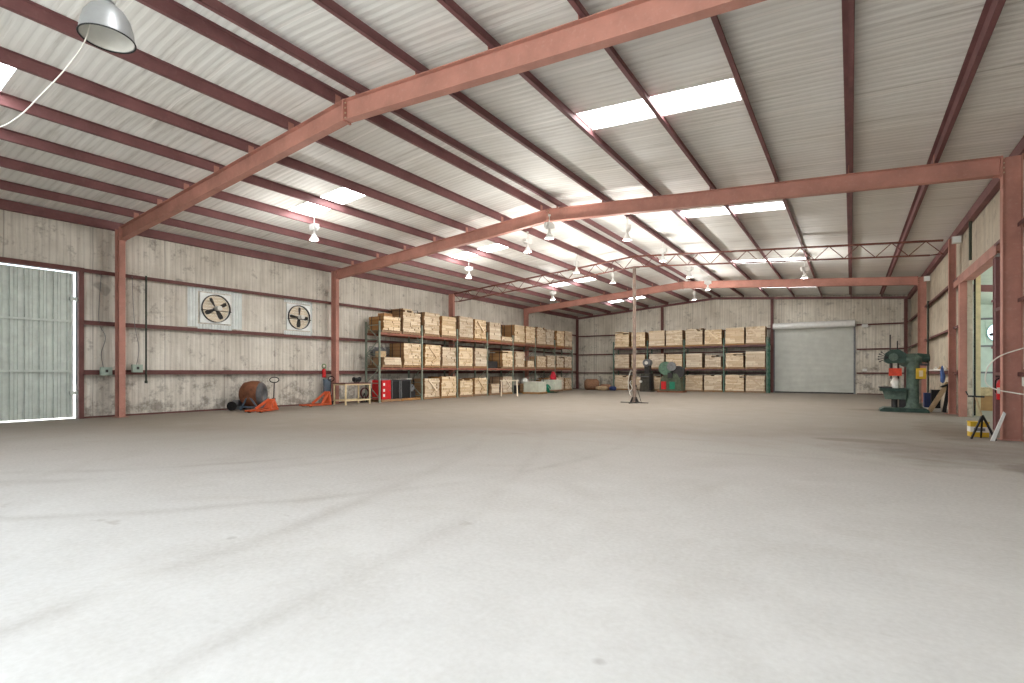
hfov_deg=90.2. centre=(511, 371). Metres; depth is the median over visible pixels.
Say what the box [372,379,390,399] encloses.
base cabinet
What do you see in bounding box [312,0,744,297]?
roof purlin
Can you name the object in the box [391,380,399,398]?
base cabinet
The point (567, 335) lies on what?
bundle
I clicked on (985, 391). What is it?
cardboard box
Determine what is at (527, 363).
bundle
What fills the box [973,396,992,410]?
cardboard box
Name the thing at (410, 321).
bundle
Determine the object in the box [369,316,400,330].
bundle
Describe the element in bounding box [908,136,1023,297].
strut
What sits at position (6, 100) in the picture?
roof purlin
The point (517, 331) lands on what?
bundle
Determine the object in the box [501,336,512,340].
bundle
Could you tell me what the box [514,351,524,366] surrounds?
bundle
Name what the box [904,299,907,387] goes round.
wall post
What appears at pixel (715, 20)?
roof purlin
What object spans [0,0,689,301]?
roof purlin
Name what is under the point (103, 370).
electrical box
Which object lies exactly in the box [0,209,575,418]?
wall
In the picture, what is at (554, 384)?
load
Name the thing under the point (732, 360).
bundle
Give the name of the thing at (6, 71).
window
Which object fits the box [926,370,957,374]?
beam
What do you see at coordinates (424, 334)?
wooden pallet
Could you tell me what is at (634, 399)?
support pole
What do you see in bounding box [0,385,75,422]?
ground
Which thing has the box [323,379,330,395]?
board
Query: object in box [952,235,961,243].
floodlight
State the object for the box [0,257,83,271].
trim
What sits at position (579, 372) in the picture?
beam
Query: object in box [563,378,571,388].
bundle
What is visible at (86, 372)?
beam
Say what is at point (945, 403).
bracket
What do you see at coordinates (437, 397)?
wooden pallet
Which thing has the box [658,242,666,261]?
pendant lamp
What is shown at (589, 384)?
burlap sack
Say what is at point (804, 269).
pendant lamp
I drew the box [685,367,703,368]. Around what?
wooden pallet
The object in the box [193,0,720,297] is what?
roof purlin
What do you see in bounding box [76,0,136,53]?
dome lamp
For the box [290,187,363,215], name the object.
window
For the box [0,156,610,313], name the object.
roof purlin
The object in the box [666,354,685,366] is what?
bundle
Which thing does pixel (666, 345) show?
wooden pallet
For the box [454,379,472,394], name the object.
bundle
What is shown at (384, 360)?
bundle
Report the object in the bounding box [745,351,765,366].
bundle
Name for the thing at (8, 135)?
roof purlin
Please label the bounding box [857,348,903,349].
beam
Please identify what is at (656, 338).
bundle
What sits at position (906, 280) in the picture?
roof beam
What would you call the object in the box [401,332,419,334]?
wooden pallet
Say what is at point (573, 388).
baseboard
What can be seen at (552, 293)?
pendant lamp
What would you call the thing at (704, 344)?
wooden pallet
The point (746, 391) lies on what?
wooden pallet
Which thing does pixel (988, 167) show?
roof beam
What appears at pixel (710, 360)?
bundle
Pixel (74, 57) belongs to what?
power cable
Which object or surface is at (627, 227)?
pendant lamp
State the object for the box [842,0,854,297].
roof purlin
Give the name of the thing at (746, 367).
wooden pallet
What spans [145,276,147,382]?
pipe
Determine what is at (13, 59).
roof purlin
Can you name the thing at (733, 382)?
bundle
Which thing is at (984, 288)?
beam
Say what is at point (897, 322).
beam
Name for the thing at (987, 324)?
exhaust fan
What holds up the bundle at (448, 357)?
on the wooden pallet
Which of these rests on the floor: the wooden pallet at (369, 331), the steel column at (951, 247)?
the steel column at (951, 247)
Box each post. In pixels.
[576,319,578,388]
[661,307,663,376]
[770,299,773,392]
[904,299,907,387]
[976,275,980,415]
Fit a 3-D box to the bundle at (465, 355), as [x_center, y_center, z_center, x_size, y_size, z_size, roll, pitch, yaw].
[-2.746,-0.831,27.823,0.649,1.006,1.190,0,0,35]
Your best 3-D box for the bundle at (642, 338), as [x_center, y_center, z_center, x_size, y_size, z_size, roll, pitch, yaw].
[9.525,-2.401,37.844,1.070,1.026,1.049,0,0,34]
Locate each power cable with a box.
[0,24,90,126]
[98,280,105,366]
[132,279,138,364]
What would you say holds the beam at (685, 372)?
attached to the wall at (711, 314)
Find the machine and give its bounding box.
[878,335,929,412]
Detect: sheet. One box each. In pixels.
[187,286,197,326]
[198,287,231,294]
[198,323,231,330]
[231,292,241,329]
[284,298,310,304]
[284,330,310,335]
[310,303,311,334]
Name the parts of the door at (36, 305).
rail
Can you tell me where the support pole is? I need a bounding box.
[623,267,645,403]
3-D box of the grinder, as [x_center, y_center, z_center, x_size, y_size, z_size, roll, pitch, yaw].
[-6.582,0.331,21.633,0.198,0.239,0.330,0,0,34]
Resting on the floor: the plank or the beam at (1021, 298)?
the plank
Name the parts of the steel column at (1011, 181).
plate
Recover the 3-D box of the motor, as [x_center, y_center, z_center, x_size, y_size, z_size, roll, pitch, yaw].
[-4.950,0.772,24.691,0.495,0.920,0.460,0,0,34]
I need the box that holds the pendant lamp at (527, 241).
[523,231,531,252]
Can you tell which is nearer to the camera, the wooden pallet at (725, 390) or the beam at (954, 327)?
the beam at (954, 327)
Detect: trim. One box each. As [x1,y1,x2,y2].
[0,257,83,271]
[76,272,83,418]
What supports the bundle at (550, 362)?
on the wooden pallet
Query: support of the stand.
on the floor
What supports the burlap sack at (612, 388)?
on the floor
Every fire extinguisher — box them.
[322,364,325,377]
[994,376,999,399]
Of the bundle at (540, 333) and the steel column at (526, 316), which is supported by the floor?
the steel column at (526, 316)
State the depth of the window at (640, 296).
35.25 m
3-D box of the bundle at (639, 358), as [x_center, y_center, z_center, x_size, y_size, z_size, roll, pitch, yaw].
[9.524,-0.806,37.843,1.070,0.956,1.043,0,0,34]
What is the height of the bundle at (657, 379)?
0.956 m
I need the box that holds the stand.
[965,391,996,440]
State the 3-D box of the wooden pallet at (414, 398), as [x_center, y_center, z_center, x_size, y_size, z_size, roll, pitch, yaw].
[-5.186,1.292,24.511,1.000,0.115,1.200,0,0,34]
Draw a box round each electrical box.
[100,367,111,374]
[131,364,142,371]
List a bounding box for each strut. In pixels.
[0,199,577,318]
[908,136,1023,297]
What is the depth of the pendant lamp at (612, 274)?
24.23 m
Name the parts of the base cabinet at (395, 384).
frame, door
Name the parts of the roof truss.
web rod, web rod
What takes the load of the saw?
on the floor
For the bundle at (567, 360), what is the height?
0.806 m
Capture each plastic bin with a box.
[923,393,929,407]
[930,390,940,407]
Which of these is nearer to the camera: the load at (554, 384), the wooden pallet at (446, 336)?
the wooden pallet at (446, 336)
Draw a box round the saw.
[639,359,654,391]
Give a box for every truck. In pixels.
[245,377,278,412]
[299,376,334,406]
[540,375,554,392]
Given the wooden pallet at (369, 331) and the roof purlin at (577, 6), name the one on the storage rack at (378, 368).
the wooden pallet at (369, 331)
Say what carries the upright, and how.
on the floor
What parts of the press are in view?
red panel, teal panel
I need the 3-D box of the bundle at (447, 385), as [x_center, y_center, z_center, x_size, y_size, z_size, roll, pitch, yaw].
[-3.660,0.729,26.726,0.995,1.006,1.190,0,0,34]
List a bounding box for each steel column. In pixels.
[112,229,127,417]
[331,271,340,403]
[449,294,454,375]
[524,308,528,380]
[918,276,926,401]
[944,239,957,413]
[998,153,1023,440]
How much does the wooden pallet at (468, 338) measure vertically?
0.115 m
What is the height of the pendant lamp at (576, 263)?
0.720 m
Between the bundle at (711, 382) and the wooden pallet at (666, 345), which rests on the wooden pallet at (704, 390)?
the bundle at (711, 382)
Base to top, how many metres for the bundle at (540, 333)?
1.126 m
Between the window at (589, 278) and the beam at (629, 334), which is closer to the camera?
the window at (589, 278)
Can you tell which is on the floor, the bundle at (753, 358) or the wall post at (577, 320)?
the wall post at (577, 320)
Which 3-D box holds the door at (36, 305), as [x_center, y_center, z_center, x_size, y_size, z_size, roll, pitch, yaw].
[-13.657,-0.770,13.138,0.150,4.140,3.940,0,0,34]
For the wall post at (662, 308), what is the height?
6.121 m
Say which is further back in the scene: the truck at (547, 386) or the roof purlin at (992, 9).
the truck at (547, 386)
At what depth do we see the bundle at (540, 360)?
34.14 m
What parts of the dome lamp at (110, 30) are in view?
lamp shade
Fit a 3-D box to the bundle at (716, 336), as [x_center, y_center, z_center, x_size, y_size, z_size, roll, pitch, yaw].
[13.864,-2.381,34.941,1.130,0.986,1.084,0,0,33]
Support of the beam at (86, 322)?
attached to the wall at (22, 236)
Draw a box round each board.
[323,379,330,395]
[928,382,947,411]
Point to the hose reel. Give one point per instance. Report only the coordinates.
(365, 397)
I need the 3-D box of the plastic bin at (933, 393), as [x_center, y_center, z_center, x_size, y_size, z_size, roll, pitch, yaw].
[14.441,0.915,17.408,0.248,0.629,0.272,0,0,34]
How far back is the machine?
17.28 m
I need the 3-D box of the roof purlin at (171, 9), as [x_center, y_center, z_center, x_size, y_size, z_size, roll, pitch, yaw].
[3.179,-5.210,19.484,0.140,0.198,38.980,0,0,34]
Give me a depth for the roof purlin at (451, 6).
9.72 m
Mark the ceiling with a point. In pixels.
(909, 55)
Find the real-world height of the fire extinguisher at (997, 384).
0.550 m
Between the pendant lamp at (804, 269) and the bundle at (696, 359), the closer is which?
the pendant lamp at (804, 269)
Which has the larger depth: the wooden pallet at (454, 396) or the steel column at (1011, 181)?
the wooden pallet at (454, 396)
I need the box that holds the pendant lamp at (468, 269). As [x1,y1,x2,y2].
[465,261,472,278]
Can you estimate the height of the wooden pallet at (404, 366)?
0.115 m
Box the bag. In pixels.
[550,372,555,379]
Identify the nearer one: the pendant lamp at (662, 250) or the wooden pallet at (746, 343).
the pendant lamp at (662, 250)
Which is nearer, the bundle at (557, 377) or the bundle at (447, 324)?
the bundle at (447, 324)
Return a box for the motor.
[405,378,414,397]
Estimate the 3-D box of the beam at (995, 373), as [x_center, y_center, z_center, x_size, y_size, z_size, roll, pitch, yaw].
[6.333,0.010,4.437,0.174,0.140,17.400,0,0,34]
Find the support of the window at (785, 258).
attached to the ceiling
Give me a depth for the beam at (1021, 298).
10.00 m
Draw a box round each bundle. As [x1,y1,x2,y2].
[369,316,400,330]
[370,357,400,364]
[389,308,420,332]
[389,343,420,364]
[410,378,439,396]
[418,312,439,334]
[419,344,440,365]
[428,376,455,395]
[438,347,455,365]
[439,316,455,335]
[451,347,472,365]
[452,316,472,337]
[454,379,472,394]
[462,378,486,393]
[471,348,486,365]
[473,319,485,338]
[486,322,500,339]
[488,383,498,392]
[489,351,512,366]
[490,376,511,392]
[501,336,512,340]
[502,325,524,341]
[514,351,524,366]
[518,383,523,390]
[524,326,534,342]
[524,361,533,366]
[529,356,545,366]
[535,327,545,343]
[536,378,550,381]
[543,355,554,366]
[545,329,553,344]
[545,376,563,388]
[547,355,563,366]
[554,331,563,345]
[559,357,571,367]
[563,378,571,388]
[564,331,571,346]
[615,332,631,346]
[615,354,631,367]
[615,375,631,388]
[631,332,648,346]
[631,354,648,367]
[631,377,639,388]
[649,330,665,345]
[649,354,665,367]
[654,376,662,388]
[666,330,685,344]
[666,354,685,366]
[685,328,705,344]
[685,375,703,389]
[686,353,704,366]
[704,375,724,389]
[705,329,723,344]
[705,355,722,366]
[725,327,745,343]
[725,375,745,390]
[726,353,745,366]
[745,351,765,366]
[745,375,765,390]
[746,326,766,342]
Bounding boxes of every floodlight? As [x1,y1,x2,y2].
[924,276,929,281]
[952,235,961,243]
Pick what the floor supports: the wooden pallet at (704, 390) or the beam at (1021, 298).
the wooden pallet at (704, 390)
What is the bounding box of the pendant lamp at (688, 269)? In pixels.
[685,261,692,277]
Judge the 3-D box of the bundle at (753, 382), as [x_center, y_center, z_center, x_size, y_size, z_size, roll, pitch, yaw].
[16.038,0.729,33.498,1.190,1.006,1.085,0,0,35]
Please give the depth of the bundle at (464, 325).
27.52 m
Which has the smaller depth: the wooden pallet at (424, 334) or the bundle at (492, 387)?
the wooden pallet at (424, 334)
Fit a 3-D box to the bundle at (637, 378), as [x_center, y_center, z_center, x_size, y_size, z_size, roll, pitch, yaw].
[9.515,0.779,37.829,1.070,0.906,1.085,0,0,34]
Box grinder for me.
[352,377,360,382]
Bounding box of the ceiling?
[0,0,1023,315]
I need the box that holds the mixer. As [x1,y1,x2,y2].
[227,381,267,410]
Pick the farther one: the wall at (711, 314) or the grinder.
the wall at (711, 314)
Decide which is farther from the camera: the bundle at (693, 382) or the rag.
the bundle at (693, 382)
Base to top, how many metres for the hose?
1.073 m
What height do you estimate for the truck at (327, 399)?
1.181 m
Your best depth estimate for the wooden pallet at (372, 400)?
23.07 m
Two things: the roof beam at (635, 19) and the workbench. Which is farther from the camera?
the workbench
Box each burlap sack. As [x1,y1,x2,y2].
[584,379,598,389]
[596,386,607,390]
[609,386,616,390]
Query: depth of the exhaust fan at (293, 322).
20.58 m
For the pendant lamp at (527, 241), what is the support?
hanging from the ceiling
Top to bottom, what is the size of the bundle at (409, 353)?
1.026 m
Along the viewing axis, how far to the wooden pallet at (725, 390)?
33.91 m
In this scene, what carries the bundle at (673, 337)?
on the wooden pallet
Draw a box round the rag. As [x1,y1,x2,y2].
[940,366,945,382]
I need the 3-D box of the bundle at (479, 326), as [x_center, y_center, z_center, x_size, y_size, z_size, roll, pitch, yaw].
[-2.150,-2.416,28.959,1.029,1.056,1.130,0,0,33]
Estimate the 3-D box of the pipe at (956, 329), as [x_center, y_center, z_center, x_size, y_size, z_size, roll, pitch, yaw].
[14.544,-0.375,16.751,0.079,2.050,0.079,0,0,34]
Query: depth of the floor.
4.04 m
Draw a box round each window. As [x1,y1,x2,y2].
[0,63,15,88]
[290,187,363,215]
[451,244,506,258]
[552,277,594,286]
[578,78,740,128]
[609,296,644,302]
[681,202,784,216]
[734,258,804,261]
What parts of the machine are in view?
arm, motor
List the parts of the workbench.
leg, leg, leg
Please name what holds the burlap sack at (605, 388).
on the floor
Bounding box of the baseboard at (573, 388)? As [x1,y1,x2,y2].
[84,388,575,417]
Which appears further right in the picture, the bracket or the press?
the bracket
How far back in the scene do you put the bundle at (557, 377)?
36.71 m
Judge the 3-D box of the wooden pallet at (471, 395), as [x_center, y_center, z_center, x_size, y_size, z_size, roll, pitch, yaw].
[-2.717,1.292,27.805,0.620,0.115,1.164,0,0,34]
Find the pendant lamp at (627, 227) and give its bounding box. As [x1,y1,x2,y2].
[623,217,630,240]
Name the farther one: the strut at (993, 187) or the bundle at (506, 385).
the bundle at (506, 385)
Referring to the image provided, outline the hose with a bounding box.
[984,347,1023,394]
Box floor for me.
[0,389,1023,682]
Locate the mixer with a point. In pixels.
(251, 394)
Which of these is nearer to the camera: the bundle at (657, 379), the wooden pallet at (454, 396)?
the wooden pallet at (454, 396)
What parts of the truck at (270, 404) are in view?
frame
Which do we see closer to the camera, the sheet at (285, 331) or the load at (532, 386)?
the sheet at (285, 331)
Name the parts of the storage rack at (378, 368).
upright frame, upright frame, upright frame, upright frame, upright frame, upright frame, upright frame, upright frame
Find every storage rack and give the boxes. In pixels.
[365,321,572,402]
[613,337,769,392]
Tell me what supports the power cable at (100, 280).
attached to the wall at (22, 236)
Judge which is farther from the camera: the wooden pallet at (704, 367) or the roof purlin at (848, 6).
the wooden pallet at (704, 367)
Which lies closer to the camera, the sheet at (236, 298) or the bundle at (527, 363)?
the sheet at (236, 298)
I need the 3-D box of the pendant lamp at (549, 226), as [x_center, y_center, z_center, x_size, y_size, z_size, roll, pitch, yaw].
[1.123,-4.370,15.339,0.340,0.720,0.270,0,0,-39]
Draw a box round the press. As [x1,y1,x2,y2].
[657,362,686,392]
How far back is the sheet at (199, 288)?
17.89 m
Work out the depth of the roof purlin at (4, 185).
16.67 m
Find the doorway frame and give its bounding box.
[953,243,999,429]
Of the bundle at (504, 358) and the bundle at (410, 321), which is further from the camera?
the bundle at (504, 358)
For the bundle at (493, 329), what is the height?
1.006 m
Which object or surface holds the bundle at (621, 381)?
on the wooden pallet
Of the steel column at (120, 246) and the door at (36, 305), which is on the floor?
the steel column at (120, 246)
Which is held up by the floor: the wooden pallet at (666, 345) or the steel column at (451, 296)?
the steel column at (451, 296)
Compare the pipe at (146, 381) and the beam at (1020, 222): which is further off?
the pipe at (146, 381)
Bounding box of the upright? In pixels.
[768,342,770,392]
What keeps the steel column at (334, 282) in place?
on the floor
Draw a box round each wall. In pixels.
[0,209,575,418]
[578,295,992,394]
[911,160,1023,438]
[973,266,992,304]
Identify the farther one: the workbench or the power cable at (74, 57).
the workbench
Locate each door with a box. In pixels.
[0,264,77,420]
[773,320,855,393]
[974,278,975,415]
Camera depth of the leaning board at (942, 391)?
17.10 m
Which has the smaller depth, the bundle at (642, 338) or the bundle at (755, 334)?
the bundle at (755, 334)
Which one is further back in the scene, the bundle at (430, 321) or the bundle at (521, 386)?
the bundle at (521, 386)
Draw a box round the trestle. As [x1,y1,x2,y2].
[500,380,518,395]
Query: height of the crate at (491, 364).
0.424 m
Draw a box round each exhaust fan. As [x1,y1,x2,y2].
[200,292,231,324]
[286,303,310,330]
[985,322,992,342]
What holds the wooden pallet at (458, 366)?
on the storage rack at (378, 368)
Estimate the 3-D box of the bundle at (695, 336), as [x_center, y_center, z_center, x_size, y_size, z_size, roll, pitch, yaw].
[12.832,-2.451,35.647,1.190,1.126,1.048,0,0,35]
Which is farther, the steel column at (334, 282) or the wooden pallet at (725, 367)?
the wooden pallet at (725, 367)
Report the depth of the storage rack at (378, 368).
26.99 m
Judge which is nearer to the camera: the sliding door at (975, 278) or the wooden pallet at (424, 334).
the sliding door at (975, 278)
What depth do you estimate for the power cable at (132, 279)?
15.76 m
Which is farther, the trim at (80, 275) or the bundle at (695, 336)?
the bundle at (695, 336)
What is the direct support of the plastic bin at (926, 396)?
on the tray
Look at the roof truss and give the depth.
20.21 m
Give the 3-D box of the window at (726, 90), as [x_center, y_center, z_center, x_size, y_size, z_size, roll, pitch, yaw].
[2.681,-5.001,9.587,2.880,0.228,0.800,0,0,34]
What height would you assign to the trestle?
0.898 m
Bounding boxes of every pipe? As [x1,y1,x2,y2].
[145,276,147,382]
[927,301,932,392]
[956,329,956,391]
[969,221,971,259]
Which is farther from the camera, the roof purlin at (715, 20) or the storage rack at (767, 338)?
the storage rack at (767, 338)
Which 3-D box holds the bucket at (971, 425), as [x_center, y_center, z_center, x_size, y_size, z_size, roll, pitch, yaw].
[9.756,1.192,10.688,0.310,0.315,0.260,0,0,29]
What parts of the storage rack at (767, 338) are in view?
upright frame, upright frame, upright frame, upright frame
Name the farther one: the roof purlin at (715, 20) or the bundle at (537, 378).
the bundle at (537, 378)
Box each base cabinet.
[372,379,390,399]
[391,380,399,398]
[400,380,410,397]
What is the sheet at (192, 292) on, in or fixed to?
attached to the wall at (22, 236)
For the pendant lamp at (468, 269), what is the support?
hanging from the ceiling
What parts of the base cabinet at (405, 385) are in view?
frame, door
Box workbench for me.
[333,382,370,404]
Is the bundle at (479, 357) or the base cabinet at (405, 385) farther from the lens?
the bundle at (479, 357)
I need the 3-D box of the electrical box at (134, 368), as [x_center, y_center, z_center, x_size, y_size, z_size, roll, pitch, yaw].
[-11.587,-0.110,15.785,0.130,0.240,0.280,0,0,34]
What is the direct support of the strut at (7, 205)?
attached to the wall at (22, 236)
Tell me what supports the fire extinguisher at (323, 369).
attached to the beam at (86, 372)
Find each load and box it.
[524,381,545,391]
[541,380,561,389]
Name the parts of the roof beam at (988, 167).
ridge plate, plate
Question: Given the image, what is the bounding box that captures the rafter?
[576,296,910,319]
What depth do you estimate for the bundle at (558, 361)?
36.48 m
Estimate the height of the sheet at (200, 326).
0.170 m
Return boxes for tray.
[924,407,940,411]
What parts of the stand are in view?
leg, post, leg, leg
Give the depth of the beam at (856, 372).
30.67 m
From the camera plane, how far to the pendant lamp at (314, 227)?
15.19 m
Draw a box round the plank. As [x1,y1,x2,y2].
[990,412,1005,440]
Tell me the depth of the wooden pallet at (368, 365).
23.21 m
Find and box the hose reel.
[360,388,368,402]
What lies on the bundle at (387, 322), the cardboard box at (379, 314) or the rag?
the cardboard box at (379, 314)
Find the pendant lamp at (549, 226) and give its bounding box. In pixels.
[544,214,554,239]
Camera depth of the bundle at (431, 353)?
25.28 m
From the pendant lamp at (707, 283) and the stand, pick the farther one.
the pendant lamp at (707, 283)
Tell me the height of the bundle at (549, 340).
1.056 m
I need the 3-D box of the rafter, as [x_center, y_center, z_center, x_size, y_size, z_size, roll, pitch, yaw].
[14.197,-4.726,35.588,21.510,0.947,0.160,0,0,34]
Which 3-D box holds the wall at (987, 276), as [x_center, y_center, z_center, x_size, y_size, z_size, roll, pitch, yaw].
[19.041,-3.725,17.186,6.690,0.950,25.900,0,0,34]
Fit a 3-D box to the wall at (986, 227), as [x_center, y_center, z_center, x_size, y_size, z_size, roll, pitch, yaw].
[12.459,-1.586,13.394,0.120,5.872,39.500,0,0,34]
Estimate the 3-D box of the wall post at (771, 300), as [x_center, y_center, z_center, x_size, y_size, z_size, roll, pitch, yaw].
[17.115,-1.717,33.602,0.160,6.134,0.180,0,0,34]
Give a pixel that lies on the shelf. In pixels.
(920, 364)
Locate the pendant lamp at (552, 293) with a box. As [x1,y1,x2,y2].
[550,286,555,299]
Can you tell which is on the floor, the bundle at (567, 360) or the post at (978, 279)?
the post at (978, 279)
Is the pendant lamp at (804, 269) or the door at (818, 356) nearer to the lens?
the pendant lamp at (804, 269)
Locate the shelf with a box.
[919,363,928,365]
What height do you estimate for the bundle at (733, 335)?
1.056 m
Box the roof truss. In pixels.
[453,239,943,301]
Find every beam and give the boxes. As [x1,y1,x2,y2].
[0,259,576,335]
[84,320,576,354]
[84,370,576,374]
[119,0,765,241]
[336,154,1004,279]
[527,276,918,313]
[579,334,629,336]
[579,353,660,355]
[579,372,660,373]
[664,351,745,353]
[685,372,765,373]
[856,322,903,325]
[856,372,903,373]
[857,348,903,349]
[908,278,956,321]
[908,325,957,347]
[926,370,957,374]
[973,285,992,291]
[994,218,1023,246]
[994,296,1023,311]
[994,369,1023,375]
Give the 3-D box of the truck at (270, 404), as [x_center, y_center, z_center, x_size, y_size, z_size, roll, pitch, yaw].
[-8.506,0.759,17.533,0.586,1.181,1.385,0,0,3]
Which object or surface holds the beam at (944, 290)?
attached to the wall at (986, 227)
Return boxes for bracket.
[940,384,947,412]
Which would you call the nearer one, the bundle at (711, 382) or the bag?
the bag
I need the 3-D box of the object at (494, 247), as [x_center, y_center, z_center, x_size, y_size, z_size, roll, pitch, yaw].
[-1.256,-5.001,21.013,2.880,0.228,0.820,0,0,34]
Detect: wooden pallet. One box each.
[367,399,400,401]
[368,330,400,333]
[368,365,401,366]
[400,397,419,400]
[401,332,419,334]
[402,365,420,367]
[420,333,439,336]
[420,396,439,399]
[423,365,440,367]
[433,335,455,337]
[440,395,455,397]
[441,366,455,367]
[458,337,472,339]
[458,366,472,367]
[458,394,472,396]
[522,392,546,393]
[666,345,682,346]
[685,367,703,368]
[704,344,724,345]
[704,367,722,368]
[704,390,724,391]
[725,367,745,368]
[725,390,745,392]
[746,343,765,344]
[746,367,765,368]
[746,391,765,392]
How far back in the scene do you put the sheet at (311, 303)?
21.12 m
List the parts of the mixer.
motor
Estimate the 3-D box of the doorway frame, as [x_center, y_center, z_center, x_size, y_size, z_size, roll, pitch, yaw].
[12.900,-0.790,14.181,0.336,4.280,6.500,0,0,34]
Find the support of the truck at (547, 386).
on the floor
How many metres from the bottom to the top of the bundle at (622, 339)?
1.126 m
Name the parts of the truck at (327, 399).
frame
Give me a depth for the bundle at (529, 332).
33.04 m
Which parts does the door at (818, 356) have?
guide rail, guide rail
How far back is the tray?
17.25 m
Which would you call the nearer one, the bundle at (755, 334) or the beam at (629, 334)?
the bundle at (755, 334)
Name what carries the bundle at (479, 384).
on the wooden pallet
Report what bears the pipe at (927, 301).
attached to the wall at (986, 227)
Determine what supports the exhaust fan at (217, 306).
attached to the wall at (22, 236)
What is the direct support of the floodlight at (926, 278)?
attached to the wall at (986, 227)
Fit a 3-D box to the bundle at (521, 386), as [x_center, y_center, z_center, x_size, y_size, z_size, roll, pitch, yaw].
[0.935,0.979,33.342,0.647,0.506,1.070,0,0,33]
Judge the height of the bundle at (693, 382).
1.006 m
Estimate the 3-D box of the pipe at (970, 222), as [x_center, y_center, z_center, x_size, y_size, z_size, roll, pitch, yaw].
[12.492,-3.575,13.912,0.065,1.050,0.065,0,0,-34]
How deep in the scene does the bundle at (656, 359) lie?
36.68 m
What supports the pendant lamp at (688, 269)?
hanging from the ceiling
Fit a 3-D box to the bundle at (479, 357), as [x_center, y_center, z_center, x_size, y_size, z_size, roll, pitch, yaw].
[-2.139,-0.831,28.959,0.996,1.006,1.130,0,0,33]
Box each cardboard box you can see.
[375,351,385,356]
[378,313,391,316]
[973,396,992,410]
[981,387,992,395]
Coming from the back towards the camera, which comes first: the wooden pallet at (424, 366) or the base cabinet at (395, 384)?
the wooden pallet at (424, 366)
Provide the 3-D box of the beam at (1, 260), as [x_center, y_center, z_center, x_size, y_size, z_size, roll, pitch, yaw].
[-4.797,-2.950,26.293,0.174,0.140,36.500,0,0,34]
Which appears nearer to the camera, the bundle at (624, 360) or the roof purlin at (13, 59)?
the roof purlin at (13, 59)
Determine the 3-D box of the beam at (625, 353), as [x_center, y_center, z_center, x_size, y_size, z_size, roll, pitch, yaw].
[8.254,-1.379,39.690,6.800,0.089,0.136,0,0,34]
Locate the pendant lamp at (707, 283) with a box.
[704,276,710,290]
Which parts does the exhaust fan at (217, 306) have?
motor, blade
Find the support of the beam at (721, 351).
attached to the wall at (711, 314)
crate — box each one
[488,361,497,367]
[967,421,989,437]
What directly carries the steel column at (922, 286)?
on the floor
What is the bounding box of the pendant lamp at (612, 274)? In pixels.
[610,268,614,283]
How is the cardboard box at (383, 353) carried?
on the bundle at (384, 360)
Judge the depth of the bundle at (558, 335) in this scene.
36.40 m
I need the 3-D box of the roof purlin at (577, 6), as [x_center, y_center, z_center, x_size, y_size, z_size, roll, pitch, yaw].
[7.428,-4.866,16.663,0.140,0.198,38.980,0,0,34]
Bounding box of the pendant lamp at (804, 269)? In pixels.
[800,261,808,278]
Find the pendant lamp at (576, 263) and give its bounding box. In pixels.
[574,256,579,272]
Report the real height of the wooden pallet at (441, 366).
0.115 m
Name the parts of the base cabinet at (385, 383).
door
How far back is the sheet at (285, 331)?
20.59 m
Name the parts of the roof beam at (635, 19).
plate, ridge plate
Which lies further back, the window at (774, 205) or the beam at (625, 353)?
the beam at (625, 353)
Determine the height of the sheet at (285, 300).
0.150 m
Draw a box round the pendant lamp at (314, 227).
[309,216,318,240]

